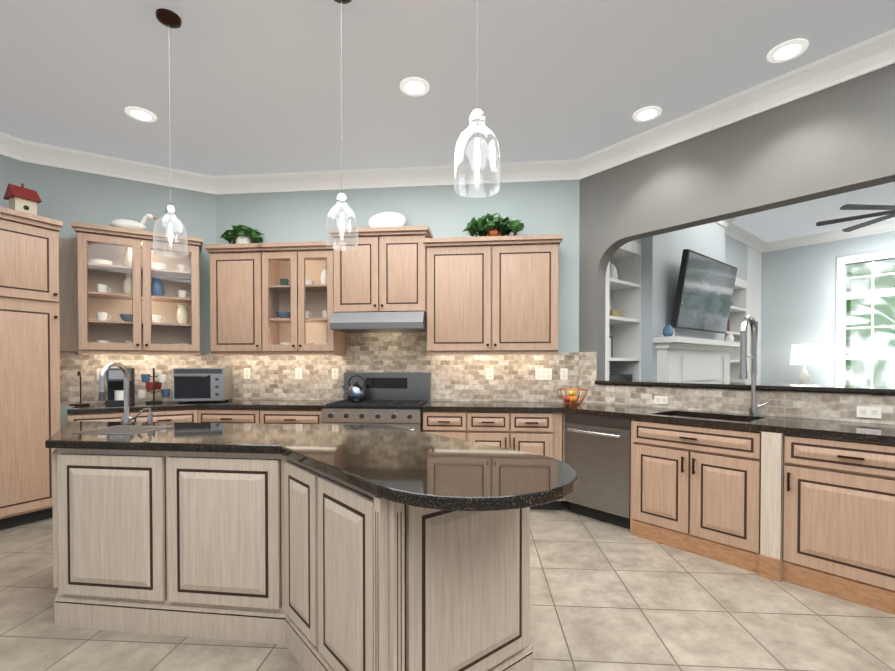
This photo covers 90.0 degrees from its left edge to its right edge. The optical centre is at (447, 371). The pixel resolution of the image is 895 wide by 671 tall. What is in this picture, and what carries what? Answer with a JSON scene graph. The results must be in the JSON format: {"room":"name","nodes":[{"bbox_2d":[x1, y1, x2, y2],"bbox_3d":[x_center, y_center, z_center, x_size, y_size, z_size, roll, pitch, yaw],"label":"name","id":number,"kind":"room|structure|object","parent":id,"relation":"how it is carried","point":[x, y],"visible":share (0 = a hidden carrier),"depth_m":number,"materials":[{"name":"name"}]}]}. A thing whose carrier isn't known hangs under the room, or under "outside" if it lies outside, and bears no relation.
{"room":"kitchen","nodes":[
{"label":"kitchen","id":0,"kind":"room"},
{"bbox_2d":[0,154,23,207],"bbox_3d":[-5.043,-0.378,1.905,0.150,3.300,5.030,0,1,27],"label":"wall","id":1,"kind":"structure","parent":0,"point":[12,171],"depth_m":3.98,"materials":[{"name":"blue paint"}]},
{"bbox_2d":[0,132,35,163],"bbox_3d":[-4.939,-1.952,1.811,2.437,0.150,4.469,0,1,-1],"label":"crown molding","id":2,"kind":"structure","parent":1,"relation":"attached to","point":[10,146],"depth_m":3.99,"materials":[{"name":"white paint"}]},
{"bbox_2d":[0,207,60,302],"bbox_3d":[-3.412,-0.897,3.511,0.290,0.632,0.523,0,1,-1],"label":"upper cabinet","id":3,"kind":"object","parent":0,"relation":"attached to","point":[29,244],"depth_m":3.58,"materials":[{"name":"brown wood"}]},
{"bbox_2d":[3,183,41,214],"bbox_3d":[-3.552,-1.413,3.743,0.200,0.310,0.180,0,1,27],"label":"birdhouse","id":4,"kind":"object","parent":3,"relation":"on","point":[22,199],"visible":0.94,"depth_m":3.70,"materials":[{"name":"beige paint"}]},
{"bbox_2d":[24,162,216,427],"bbox_3d":[-3.212,-0.412,4.552,1.638,3.300,0.150,0,1,-30],"label":"wall","id":5,"kind":"structure","parent":0,"point":[67,196],"depth_m":4.43,"materials":[{"name":"blue paint"}]},
{"bbox_2d":[58,225,109,352],"bbox_3d":[-3.357,-0.732,4.146,0.244,1.091,0.326,0,1,-1],"label":"upper cabinet","id":6,"kind":"object","parent":5,"relation":"attached to","point":[82,302],"depth_m":4.19,"materials":[{"name":"brown wood"}]},
{"bbox_2d":[96,284,110,291],"bbox_3d":[-3.257,-0.771,4.225,0.092,0.085,0.091,0,1,14],"label":"mug","id":7,"kind":"object","parent":6,"relation":"in","point":[98,288],"depth_m":4.19,"materials":[{"name":"white ceramic"}]},
{"bbox_2d":[60,352,216,403],"bbox_3d":[-3.172,0.060,4.487,1.534,0.496,0.010,0,1,-30],"label":"backsplash","id":8,"kind":"structure","parent":5,"relation":"attached to","point":[72,364],"depth_m":4.41,"materials":[{"name":"tile"}]},
{"bbox_2d":[97,369,105,379],"bbox_3d":[-3.372,0.030,4.359,0.070,0.114,0.008,0,1,-30],"label":"electrical outlet plate","id":9,"kind":"object","parent":8,"relation":"attached to","point":[98,372],"visible":0.29,"depth_m":4.35,"materials":[{"name":"white plastic"}]},
{"bbox_2d":[110,237,177,352],"bbox_3d":[-3.066,-0.746,4.533,0.810,1.073,0.463,0,1,-1],"label":"upper cabinet","id":10,"kind":"object","parent":5,"relation":"attached to","point":[147,336],"depth_m":4.35,"materials":[{"name":"brown wood"}]},
{"bbox_2d":[90,259,111,264],"bbox_3d":[-3.263,-1.015,4.219,0.170,0.052,0.166,0,1,2],"label":"plate","id":11,"kind":"object","parent":10,"relation":"in","point":[91,260],"depth_m":4.15,"materials":[{"name":"white ceramic"}]},
{"bbox_2d":[96,340,109,342],"bbox_3d":[-3.257,-0.250,4.232,0.092,0.085,0.091,0,1,14],"label":"plate","id":12,"kind":"object","parent":10,"relation":"in","point":[99,341],"depth_m":4.20,"materials":[{"name":"white ceramic"}]},
{"bbox_2d":[96,312,110,320],"bbox_3d":[-3.257,-0.511,4.228,0.092,0.085,0.091,0,1,14],"label":"mug","id":13,"kind":"object","parent":10,"relation":"in","point":[101,316],"depth_m":4.20,"materials":[{"name":"white ceramic"}]},
{"bbox_2d":[119,314,132,321],"bbox_3d":[-3.075,-0.507,4.336,0.166,0.075,0.170,-1,1,-43],"label":"bowl","id":14,"kind":"object","parent":10,"relation":"in","point":[130,316],"depth_m":4.27,"materials":[{"name":"blue ceramic"}]},
{"bbox_2d":[122,247,131,265],"bbox_3d":[-3.075,-1.089,4.329,0.116,0.200,0.116,0,1,-16],"label":"vase","id":15,"kind":"object","parent":10,"relation":"in","point":[129,263],"depth_m":4.29,"materials":[{"name":"white ceramic"}]},
{"bbox_2d":[122,274,131,293],"bbox_3d":[-3.075,-0.830,4.332,0.116,0.200,0.116,0,1,-16],"label":"vase","id":16,"kind":"object","parent":10,"relation":"in","point":[127,285],"depth_m":4.29,"materials":[{"name":"white ceramic"}]},
{"bbox_2d":[110,214,157,229],"bbox_3d":[-2.969,-1.416,4.240,0.334,0.193,0.206,0,1,-1],"label":"duck decoy","id":17,"kind":"object","parent":10,"relation":"on","point":[126,223],"visible":0.73,"depth_m":4.20,"materials":[{"name":"white ceramic"}]},
{"bbox_2d":[151,277,163,295],"bbox_3d":[-2.887,-0.832,4.442,0.116,0.200,0.116,0,1,-16],"label":"vase","id":18,"kind":"object","parent":10,"relation":"in","point":[156,286],"depth_m":4.41,"materials":[{"name":"blue ceramic"}]},
{"bbox_2d":[152,315,164,322],"bbox_3d":[-2.880,-0.514,4.449,0.092,0.085,0.091,0,1,14],"label":"mug","id":19,"kind":"object","parent":10,"relation":"in","point":[158,319],"depth_m":4.42,"materials":[{"name":"white ceramic"}]},
{"bbox_2d":[151,262,166,269],"bbox_3d":[-2.887,-1.028,4.439,0.170,0.073,0.166,0,1,2],"label":"bowl","id":20,"kind":"object","parent":10,"relation":"in","point":[155,265],"depth_m":4.38,"materials":[{"name":"white ceramic"}]},
{"bbox_2d":[177,264,189,271],"bbox_3d":[-2.691,-1.035,4.553,0.092,0.085,0.091,0,1,14],"label":"mug","id":21,"kind":"object","parent":10,"relation":"in","point":[183,267],"depth_m":4.52,"materials":[{"name":"white ceramic"}]},
{"bbox_2d":[178,241,202,352],"bbox_3d":[-2.575,-0.738,4.604,0.189,1.091,0.357,0,1,-1],"label":"upper cabinet","id":22,"kind":"object","parent":5,"relation":"attached to","point":[189,281],"depth_m":4.45,"materials":[{"name":"brown wood"}]},
{"bbox_2d":[176,305,188,323],"bbox_3d":[-2.698,-0.573,4.556,0.116,0.200,0.116,0,1,-16],"label":"vase","id":23,"kind":"object","parent":22,"relation":"in","point":[182,312],"depth_m":4.52,"materials":[{"name":"white ceramic"}]},
{"bbox_2d":[178,290,189,297],"bbox_3d":[-2.691,-0.775,4.557,0.092,0.085,0.091,0,1,14],"label":"mug","id":24,"kind":"object","parent":22,"relation":"in","point":[180,292],"depth_m":4.52,"materials":[{"name":"white ceramic"}]},
{"bbox_2d":[216,180,579,460],"bbox_3d":[-0.584,-0.415,4.755,3.959,3.300,0.150,0,1,6],"label":"wall","id":25,"kind":"structure","parent":0,"point":[535,208],"depth_m":4.61,"materials":[{"name":"blue paint"}]},
{"bbox_2d":[204,246,283,353],"bbox_3d":[-2.088,-0.709,4.648,0.618,1.032,0.422,0,1,-1],"label":"upper cabinet","id":26,"kind":"object","parent":25,"relation":"attached to","point":[246,291],"depth_m":4.47,"materials":[{"name":"brown wood"}]},
{"bbox_2d":[218,224,263,243],"bbox_3d":[-2.101,-1.384,4.629,0.440,0.240,0.334,0,1,-1],"label":"potted plant","id":27,"kind":"object","parent":26,"relation":"on","point":[237,236],"visible":0.96,"depth_m":4.56,"materials":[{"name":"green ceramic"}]},
{"bbox_2d":[276,311,289,317],"bbox_3d":[-1.681,-0.571,4.619,0.166,0.075,0.170,0,1,-7],"label":"bowl","id":28,"kind":"object","parent":26,"relation":"in","point":[279,313],"depth_m":4.56,"materials":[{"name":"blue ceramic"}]},
{"bbox_2d":[280,278,289,284],"bbox_3d":[-1.674,-0.906,4.613,0.090,0.085,0.092,-1,1,-40],"label":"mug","id":29,"kind":"object","parent":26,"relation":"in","point":[283,282],"depth_m":4.58,"materials":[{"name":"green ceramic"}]},
{"bbox_2d":[305,279,313,284],"bbox_3d":[-1.461,-0.897,4.592,0.170,0.068,0.166,1,1,38],"label":"cup","id":30,"kind":"object","parent":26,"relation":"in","point":[307,281],"depth_m":4.54,"materials":[{"name":"white ceramic"}]},
{"bbox_2d":[320,266,326,283],"bbox_3d":[-1.240,-0.962,4.569,0.116,0.200,0.116,0,1,-10],"label":"vase","id":31,"kind":"object","parent":26,"relation":"in","point":[323,277],"depth_m":4.52,"materials":[{"name":"white ceramic"}]},
{"bbox_2d":[322,310,326,317],"bbox_3d":[-1.233,-0.575,4.573,0.090,0.085,0.092,-1,1,-40],"label":"cup","id":32,"kind":"object","parent":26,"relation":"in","point":[324,315],"depth_m":4.54,"materials":[{"name":"white ceramic"}]},
{"bbox_2d":[328,230,375,313],"bbox_3d":[-0.888,-0.952,4.483,0.448,0.761,0.481,0,1,-1],"label":"upper cabinet","id":33,"kind":"object","parent":25,"relation":"attached to","point":[351,272],"depth_m":4.32,"materials":[{"name":"brown wood"}]},
{"bbox_2d":[217,332,578,401],"bbox_3d":[-0.598,-0.132,4.678,3.839,0.875,0.010,0,1,6],"label":"backsplash","id":34,"kind":"structure","parent":25,"relation":"attached to","point":[458,377],"depth_m":4.66,"materials":[{"name":"tile"}]},
{"bbox_2d":[244,368,249,378],"bbox_3d":[-2.165,0.024,4.831,0.070,0.114,0.008,0,1,5],"label":"electrical outlet plate","id":35,"kind":"object","parent":34,"relation":"attached to","point":[246,370],"depth_m":4.83,"materials":[{"name":"white plastic"}]},
{"bbox_2d":[295,368,301,378],"bbox_3d":[-1.587,0.025,4.772,0.070,0.114,0.008,0,1,5],"label":"electrical outlet plate","id":36,"kind":"object","parent":34,"relation":"attached to","point":[298,371],"depth_m":4.77,"materials":[{"name":"white plastic"}]},
{"bbox_2d":[332,368,337,378],"bbox_3d":[-1.189,0.026,4.731,0.070,0.114,0.008,0,1,5],"label":"electrical outlet plate","id":37,"kind":"object","parent":34,"relation":"attached to","point":[334,370],"depth_m":4.73,"materials":[{"name":"white plastic"}]},
{"bbox_2d":[486,368,492,379],"bbox_3d":[0.432,0.028,4.566,0.070,0.114,0.008,0,1,5],"label":"electrical outlet plate","id":38,"kind":"object","parent":34,"relation":"attached to","point":[489,371],"depth_m":4.56,"materials":[{"name":"white plastic"}]},
{"bbox_2d":[535,368,551,379],"bbox_3d":[0.970,0.028,4.511,0.162,0.114,0.010,0,1,5],"label":"electrical outlet plate","id":39,"kind":"object","parent":34,"relation":"attached to","point":[543,373],"depth_m":4.51,"materials":[{"name":"white plastic"}]},
{"bbox_2d":[560,368,567,379],"bbox_3d":[1.168,0.029,4.491,0.070,0.114,0.008,0,1,5],"label":"electrical outlet plate","id":40,"kind":"object","parent":34,"relation":"attached to","point":[563,371],"depth_m":4.49,"materials":[{"name":"white plastic"}]},
{"bbox_2d":[376,230,431,311],"bbox_3d":[-0.415,-0.952,4.490,0.498,0.761,0.486,0,1,-1],"label":"upper cabinet","id":41,"kind":"object","parent":25,"relation":"attached to","point":[399,253],"depth_m":4.27,"materials":[{"name":"brown wood"}]},
{"bbox_2d":[330,311,426,332],"bbox_3d":[-0.647,-0.481,4.427,0.890,0.170,0.486,0,1,6],"label":"hood vent","id":42,"kind":"object","parent":41,"relation":"attached to","point":[370,322],"visible":0.94,"depth_m":4.22,"materials":[{"name":"silver metal"}]},
{"bbox_2d":[424,238,562,353],"bbox_3d":[0.434,-0.706,4.394,1.276,1.032,0.496,0,1,-1],"label":"upper cabinet","id":43,"kind":"object","parent":25,"relation":"attached to","point":[492,295],"depth_m":4.22,"materials":[{"name":"brown wood"}]},
{"bbox_2d":[462,213,523,236],"bbox_3d":[0.445,-1.397,4.332,0.607,0.273,0.400,0,1,-1],"label":"potted plant","id":44,"kind":"object","parent":43,"relation":"on","point":[504,226],"visible":0.98,"depth_m":4.28,"materials":[{"name":"green plant"}]},
{"bbox_2d":[0,499,894,670],"bbox_3d":[1.499,1.289,4.481,21.000,0.100,17.000,0,1,-1],"label":"floor","id":45,"kind":"structure","parent":0,"point":[605,596],"depth_m":2.26,"materials":[{"name":"beige tile"}]},
{"bbox_2d":[16,295,43,302],"bbox_3d":[-3.707,0.017,3.672,0.843,2.464,0.829,0,1,-1],"label":"tall cabinet","id":46,"kind":"object","parent":45,"relation":"on","point":[17,296],"depth_m":3.61,"materials":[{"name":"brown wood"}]},
{"bbox_2d":[0,295,60,529],"bbox_3d":[-3.412,0.352,3.527,0.290,1.797,0.523,0,1,-1],"label":"tall cabinet","id":47,"kind":"object","parent":45,"relation":"on","point":[30,424],"depth_m":3.59,"materials":[{"name":"brown wood"}]},
{"bbox_2d":[68,408,197,422],"bbox_3d":[-2.930,0.797,4.264,0.965,0.889,0.651,0,1,-30],"label":"base cabinet","id":48,"kind":"object","parent":45,"relation":"on","point":[183,415],"visible":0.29,"depth_m":4.04,"materials":[{"name":"brown wood"}]},
{"bbox_2d":[67,399,339,413],"bbox_3d":[-2.288,0.331,4.325,2.433,0.040,1.105,0,1,-1],"label":"countertop","id":49,"kind":"structure","parent":48,"relation":"on","point":[238,404],"depth_m":4.20,"materials":[{"name":"stone"}]},
{"bbox_2d":[69,371,89,405],"bbox_3d":[-3.366,0.155,4.092,0.150,0.315,0.148,0,1,-1],"label":"paper towel holder","id":50,"kind":"object","parent":49,"relation":"on","point":[80,403],"visible":1,"depth_m":4.12,"materials":[{"name":"brown metal"}]},
{"bbox_2d":[105,368,134,404],"bbox_3d":[-3.126,0.140,4.276,0.200,0.340,0.305,0,1,-30],"label":"coffee maker","id":51,"kind":"object","parent":49,"relation":"on","point":[115,379],"visible":0.85,"depth_m":4.21,"materials":[{"name":"black plastic"}]},
{"bbox_2d":[137,368,169,402],"bbox_3d":[-2.874,0.139,4.381,0.264,0.340,0.265,0,1,-1],"label":"mug tree","id":52,"kind":"object","parent":49,"relation":"on","point":[154,385],"visible":1,"depth_m":4.37,"materials":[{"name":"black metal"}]},
{"bbox_2d":[173,368,231,402],"bbox_3d":[-2.494,0.137,4.570,0.460,0.340,0.380,0,1,-12],"label":"toaster oven","id":53,"kind":"object","parent":49,"relation":"on","point":[202,384],"visible":1,"depth_m":4.43,"materials":[{"name":"silver metal"}]},
{"bbox_2d":[198,408,253,422],"bbox_3d":[-2.035,0.794,4.529,0.692,0.888,0.688,0,1,-1],"label":"base cabinet","id":54,"kind":"object","parent":45,"relation":"on","point":[205,415],"depth_m":4.22,"materials":[{"name":"brown wood"}]},
{"bbox_2d":[254,409,323,423],"bbox_3d":[-1.416,0.795,4.466,0.689,0.888,0.688,0,1,-1],"label":"base cabinet","id":55,"kind":"object","parent":45,"relation":"on","point":[278,416],"depth_m":4.16,"materials":[{"name":"brown wood"}]},
{"bbox_2d":[52,448,532,670],"bbox_3d":[-1.036,0.824,2.155,2.735,0.888,1.575,0,1,-1],"label":"base cabinet","id":56,"kind":"object","parent":45,"relation":"on","point":[310,568],"visible":0.92,"depth_m":1.37,"materials":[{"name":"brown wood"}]},
{"bbox_2d":[45,421,577,510],"bbox_3d":[-1.017,0.359,2.101,2.927,0.040,1.768,0,1,-1],"label":"countertop","id":57,"kind":"structure","parent":56,"relation":"on","point":[411,467],"depth_m":1.82,"materials":[{"name":"stone"}]},
{"bbox_2d":[73,425,172,434],"bbox_3d":[-1.830,0.331,2.538,0.360,0.004,0.300,0,1,7],"label":"sink rim","id":58,"kind":"object","parent":57,"relation":"on","point":[124,429],"visible":0.96,"depth_m":2.53,"materials":[{"name":"silver metal"}]},
{"bbox_2d":[98,362,152,424],"bbox_3d":[-1.934,0.137,2.711,0.216,0.388,0.214,0,1,-1],"label":"island faucet","id":59,"kind":"object","parent":57,"relation":"on","point":[126,418],"visible":1,"depth_m":2.77,"materials":[{"name":"silver metal"}]},
{"bbox_2d":[321,372,430,431],"bbox_3d":[-0.659,0.628,4.317,0.902,1.225,0.704,0,1,6],"label":"range","id":60,"kind":"object","parent":45,"relation":"on","point":[398,399],"visible":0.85,"depth_m":4.32,"materials":[{"name":"silver metal"}]},
{"bbox_2d":[342,375,366,400],"bbox_3d":[-0.933,0.165,4.458,0.254,0.256,0.198,0,1,-1],"label":"kettle","id":61,"kind":"object","parent":60,"relation":"on","point":[356,391],"visible":1,"depth_m":4.39,"materials":[{"name":"silver metal"}]},
{"bbox_2d":[423,411,466,440],"bbox_3d":[0.005,0.796,4.321,0.471,0.888,0.662,0,1,-1],"label":"base cabinet","id":62,"kind":"object","parent":45,"relation":"on","point":[453,424],"depth_m":4.01,"materials":[{"name":"brown wood"}]},
{"bbox_2d":[467,411,510,448],"bbox_3d":[0.356,0.797,4.258,0.374,0.888,0.705,0,1,-1],"label":"base cabinet","id":63,"kind":"object","parent":45,"relation":"on","point":[484,427],"depth_m":3.97,"materials":[{"name":"brown wood"}]},
{"bbox_2d":[511,412,561,509],"bbox_3d":[0.808,0.797,4.268,0.530,0.888,0.705,0,1,-1],"label":"base cabinet","id":64,"kind":"object","parent":45,"relation":"on","point":[539,433],"depth_m":3.93,"materials":[{"name":"brown wood"}]},
{"bbox_2d":[563,412,564,500],"bbox_3d":[1.249,0.799,4.112,0.473,0.888,0.378,0,1,-1],"label":"base cabinet","id":65,"kind":"object","parent":45,"relation":"on","point":[564,412],"depth_m":3.92,"materials":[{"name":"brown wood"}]},
{"bbox_2d":[564,413,630,528],"bbox_3d":[1.426,0.803,3.856,0.649,0.888,0.605,-1,1,-40],"label":"dishwasher","id":66,"kind":"object","parent":45,"relation":"on","point":[598,454],"visible":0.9,"depth_m":3.65,"materials":[{"name":"silver metal"}]},
{"bbox_2d":[608,241,641,379],"bbox_3d":[1.763,-0.074,4.792,0.670,2.618,0.413,-1,1,-40],"label":"built-in shelf","id":67,"kind":"object","parent":45,"relation":"on","point":[624,295],"visible":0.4,"depth_m":4.93,"materials":[{"name":"white wood"}]},
{"bbox_2d":[609,336,613,357],"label":"decor","id":68,"kind":"object","parent":67,"relation":"on","point":[611,340],"depth_m":4.73,"materials":[{"name":"paper"}]},
{"bbox_2d":[610,264,617,278],"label":"decor","id":69,"kind":"object","parent":67,"relation":"on","point":[614,275],"depth_m":4.75,"materials":[{"name":"white ceramic"}]},
{"bbox_2d":[610,309,622,316],"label":"decor","id":70,"kind":"object","parent":67,"relation":"on","point":[619,313],"depth_m":4.84,"materials":[{"name":"beige ceramic"}]},
{"bbox_2d":[609,374,631,379],"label":"decor","id":71,"kind":"object","parent":67,"relation":"on","point":[611,376],"depth_m":4.74,"materials":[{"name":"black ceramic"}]},
{"bbox_2d":[654,336,739,381],"bbox_3d":[3.063,0.428,5.368,2.000,1.600,0.240,-1,1,-40],"label":"fireplace mantel","id":72,"kind":"object","parent":45,"relation":"on","point":[679,358],"visible":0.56,"depth_m":5.15,"materials":[{"name":"white wood"}]},
{"bbox_2d":[663,323,674,336],"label":"mantel decor","id":73,"kind":"object","parent":72,"relation":"on","point":[668,330],"depth_m":4.76,"materials":[{"name":"blue ceramic"}]},
{"bbox_2d":[726,334,733,340],"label":"mantel decor","id":74,"kind":"object","parent":72,"relation":"on","point":[729,337],"depth_m":5.90,"materials":[{"name":"white ceramic"}]},
{"bbox_2d":[630,415,782,581],"bbox_3d":[1.949,0.810,3.254,1.070,0.888,1.152,0,1,-1],"label":"base cabinet","id":75,"kind":"object","parent":45,"relation":"on","point":[709,492],"depth_m":2.99,"materials":[{"name":"brown wood"}]},
{"bbox_2d":[422,401,894,443],"bbox_3d":[1.815,0.350,2.822,4.037,0.040,3.704,0,1,-1],"label":"countertop","id":76,"kind":"structure","parent":75,"relation":"on","point":[871,432],"depth_m":3.24,"materials":[{"name":"stone"}]},
{"bbox_2d":[557,388,587,404],"bbox_3d":[1.177,0.239,4.230,0.288,0.144,0.288,0,1,-1],"label":"fruit basket","id":77,"kind":"object","parent":76,"relation":"on","point":[573,399],"visible":1,"depth_m":4.20,"materials":[{"name":"orange metal"}]},
{"bbox_2d":[678,416,743,421],"bbox_3d":[1.887,0.465,3.269,0.416,0.198,0.636,-1,1,-40],"label":"sink basin","id":78,"kind":"object","parent":76,"relation":"in","point":[714,419],"visible":0.04,"depth_m":3.41,"materials":[{"name":"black metal"}]},
{"bbox_2d":[738,315,771,415],"bbox_3d":[2.173,-0.040,3.197,0.274,0.729,0.194,0,1,-1],"label":"faucet","id":79,"kind":"object","parent":76,"relation":"on","point":[743,374],"visible":1,"depth_m":3.24,"materials":[{"name":"silver metal"}]},
{"bbox_2d":[724,277,746,382],"bbox_3d":[4.105,-0.099,6.730,1.290,2.618,0.413,-1,1,-40],"label":"built-in shelf","id":80,"kind":"object","parent":45,"relation":"on","point":[738,311],"visible":0.12,"depth_m":7.08,"materials":[{"name":"white wood"}]},
{"bbox_2d":[726,318,729,330],"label":"decor","id":81,"kind":"object","parent":80,"relation":"on","point":[728,325],"depth_m":6.84,"materials":[{"name":"black ceramic"}]},
{"bbox_2d":[779,434,894,614],"bbox_3d":[2.440,0.818,2.650,0.883,0.888,0.863,0,1,-1],"label":"base cabinet","id":82,"kind":"object","parent":45,"relation":"on","point":[817,514],"depth_m":2.48,"materials":[{"name":"brown wood"}]},
{"bbox_3d":[5.404,0.830,6.780,0.873,0.760,0.954,0,1,-1],"label":"side table","id":83,"kind":"object","parent":45,"relation":"on","visible":0},
{"bbox_2d":[790,344,819,384],"bbox_3d":[5.404,0.024,6.770,0.350,0.849,0.350,0,1,-1],"label":"table lamp","id":84,"kind":"object","parent":83,"relation":"on","point":[804,354],"visible":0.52,"depth_m":6.66,"materials":[{"name":"white fabric"}]},
{"bbox_2d":[0,0,894,242],"bbox_3d":[1.499,-2.111,4.438,21.000,0.100,17.000,0,1,-1],"label":"ceiling","id":85,"kind":"structure","parent":0,"point":[255,86],"depth_m":3.07,"materials":[{"name":"grey paint"}]},
{"bbox_2d":[125,107,156,121],"bbox_3d":[-2.444,-2.043,3.567,0.207,0.011,0.207,1,1,44],"label":"recessed light","id":86,"kind":"object","parent":85,"relation":"in","point":[140,114],"depth_m":3.56,"materials":[{"name":"white"}]},
{"bbox_2d":[153,8,187,257],"bbox_3d":[-1.603,-1.355,2.583,0.172,1.363,0.172,0,1,-1],"label":"pendant light","id":87,"kind":"object","parent":85,"relation":"hanging from","point":[168,18],"visible":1,"depth_m":2.58,"materials":[{"name":"clear glass"}]},
{"bbox_2d":[325,0,357,249],"bbox_3d":[-0.569,-1.352,2.404,0.172,1.363,0.172,0,1,-1],"label":"pendant light","id":88,"kind":"object","parent":85,"relation":"hanging from","point":[341,198],"visible":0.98,"depth_m":2.40,"materials":[{"name":"clear glass"}]},
{"bbox_2d":[400,77,428,95],"bbox_3d":[-0.236,-2.039,3.213,0.207,0.011,0.207,1,1,44],"label":"recessed light","id":89,"kind":"object","parent":85,"relation":"in","point":[412,86],"depth_m":3.20,"materials":[{"name":"white"}]},
{"bbox_2d":[453,0,500,196],"bbox_3d":[0.107,-1.342,1.618,0.172,1.363,0.172,0,1,-1],"label":"pendant light","id":90,"kind":"object","parent":85,"relation":"hanging from","point":[476,119],"visible":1,"depth_m":1.62,"materials":[{"name":"clear glass"}]},
{"bbox_2d":[633,106,660,121],"bbox_3d":[1.587,-2.043,3.561,0.207,0.011,0.207,1,1,44],"label":"recessed light","id":91,"kind":"object","parent":85,"relation":"in","point":[649,113],"depth_m":3.55,"materials":[{"name":"white"}]},
{"bbox_2d":[767,39,808,62],"bbox_3d":[2.162,-2.034,2.846,0.207,0.011,0.207,1,1,44],"label":"recessed light","id":92,"kind":"object","parent":85,"relation":"in","point":[782,52],"depth_m":2.84,"materials":[{"name":"white"}]},
{"bbox_2d":[816,204,894,231],"bbox_3d":[4.865,-1.851,4.652,1.600,0.424,1.600,0,1,-1],"label":"ceiling fan","id":93,"kind":"object","parent":85,"relation":"hanging from","point":[891,211],"visible":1,"depth_m":4.90,"materials":[{"name":"grey"}]},
{"bbox_2d":[605,222,761,382],"bbox_3d":[3.328,-0.432,6.136,4.900,3.300,0.620,-1,1,-40],"label":"wall","id":94,"kind":"structure","parent":0,"point":[661,260],"depth_m":5.11,"materials":[{"name":"paint"}]},
{"bbox_2d":[751,319,758,339],"bbox_3d":[4.959,-0.671,7.221,0.300,0.350,0.022,-1,1,-40],"label":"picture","id":95,"kind":"object","parent":94,"relation":"attached to","point":[757,321],"visible":0.36,"depth_m":7.27,"materials":[{"name":"white"}]},
{"bbox_2d":[715,217,894,252],"bbox_3d":[5.959,-1.993,4.227,8.786,0.129,6.448,0,1,-1],"label":"crown molding","id":96,"kind":"structure","parent":94,"relation":"attached to","point":[737,233],"depth_m":6.72,"materials":[{"name":"white paint"}]},
{"bbox_2d":[579,63,894,424],"bbox_3d":[3.588,-0.378,1.861,0.150,3.300,7.060,-1,1,-40],"label":"wall","id":97,"kind":"structure","parent":0,"point":[835,140],"depth_m":3.39,"materials":[{"name":"grey paint"}]},
{"bbox_2d":[576,29,894,176],"bbox_3d":[3.520,-1.950,1.669,4.412,0.150,5.430,0,1,-1],"label":"crown molding","id":98,"kind":"structure","parent":97,"relation":"attached to","point":[862,58],"depth_m":3.26,"materials":[{"name":"white paint"}]},
{"bbox_2d":[579,352,894,424],"bbox_3d":[2.593,0.079,2.942,0.010,0.498,4.003,-1,1,-40],"label":"backsplash","id":99,"kind":"structure","parent":97,"relation":"attached to","point":[822,405],"depth_m":3.40,"materials":[{"name":"tile"}]},
{"bbox_2d":[654,396,667,404],"bbox_3d":[1.835,0.247,3.845,0.008,0.070,0.115,-1,1,-40],"label":"electrical outlet plate","id":100,"kind":"object","parent":99,"relation":"attached to","point":[657,399],"depth_m":3.84,"materials":[{"name":"white plastic"}]},
{"bbox_2d":[857,406,881,418],"bbox_3d":[2.671,0.260,2.836,0.008,0.070,0.115,-1,1,-40],"label":"electrical outlet plate","id":101,"kind":"object","parent":99,"relation":"attached to","point":[869,412],"depth_m":2.83,"materials":[{"name":"white plastic"}]},
{"bbox_2d":[595,380,894,394],"bbox_3d":[3.762,0.139,1.847,0.468,0.034,6.787,-1,1,-40],"label":"bar","id":102,"kind":"object","parent":97,"relation":"on","point":[826,388],"visible":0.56,"depth_m":3.29,"materials":[{"name":"stone"}]},
{"bbox_2d":[761,231,894,384],"bbox_3d":[7.765,-0.411,4.499,0.150,3.300,8.800,-1,1,-40],"label":"wall","id":103,"kind":"structure","parent":0,"point":[798,295],"depth_m":7.01,"materials":[{"name":"paint"}]},
{"bbox_2d":[835,249,894,386],"bbox_3d":[6.288,-0.468,6.197,0.160,2.450,1.440,-1,1,-40],"label":"window","id":104,"kind":"structure","parent":103,"relation":"in","point":[842,296],"depth_m":6.57,"materials":[{"name":"white wood"}]},
{"bbox_2d":[846,296,894,333],"bbox_3d":[7.030,-0.048,6.686,1.102,2.522,1.389,0,1,-1],"label":"palm tree","id":105,"kind":"object","parent":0,"point":[880,318],"depth_m":6.98,"materials":[{"name":"green plant"}]},
{"label":"outside","id":106,"kind":"structure","parent":0,"visible":0},
{"bbox_2d":[846,259,894,386],"bbox_3d":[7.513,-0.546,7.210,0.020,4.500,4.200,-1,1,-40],"label":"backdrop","id":107,"kind":"structure","parent":106,"point":[885,343],"depth_m":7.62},
{"bbox_3d":[-0.603,-1.419,4.549,0.176,0.087,0.159,0,1,-1],"label":"plate stand","id":108,"kind":"object","parent":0,"visible":0},
{"bbox_2d":[369,212,405,226],"bbox_3d":[-0.608,-1.510,4.498,0.377,0.228,0.131,0,1,-1],"label":"decorative plate","id":109,"kind":"object","parent":108,"relation":"on","point":[389,219],"visible":0.9,"depth_m":4.52,"materials":[{"name":"white ceramic"}]},
{"bbox_3d":[2.990,-0.873,5.440,0.556,0.400,0.444,0,1,-1],"label":"tv","id":110,"kind":"object","parent":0,"visible":0},
{"bbox_2d":[671,249,737,333],"bbox_3d":[3.082,-0.902,5.328,1.460,0.839,0.191,-1,1,-40],"label":"screen","id":111,"kind":"object","parent":110,"relation":"attached to","point":[704,293],"visible":0.96,"depth_m":5.18,"materials":[{"name":"black"}]}
]}

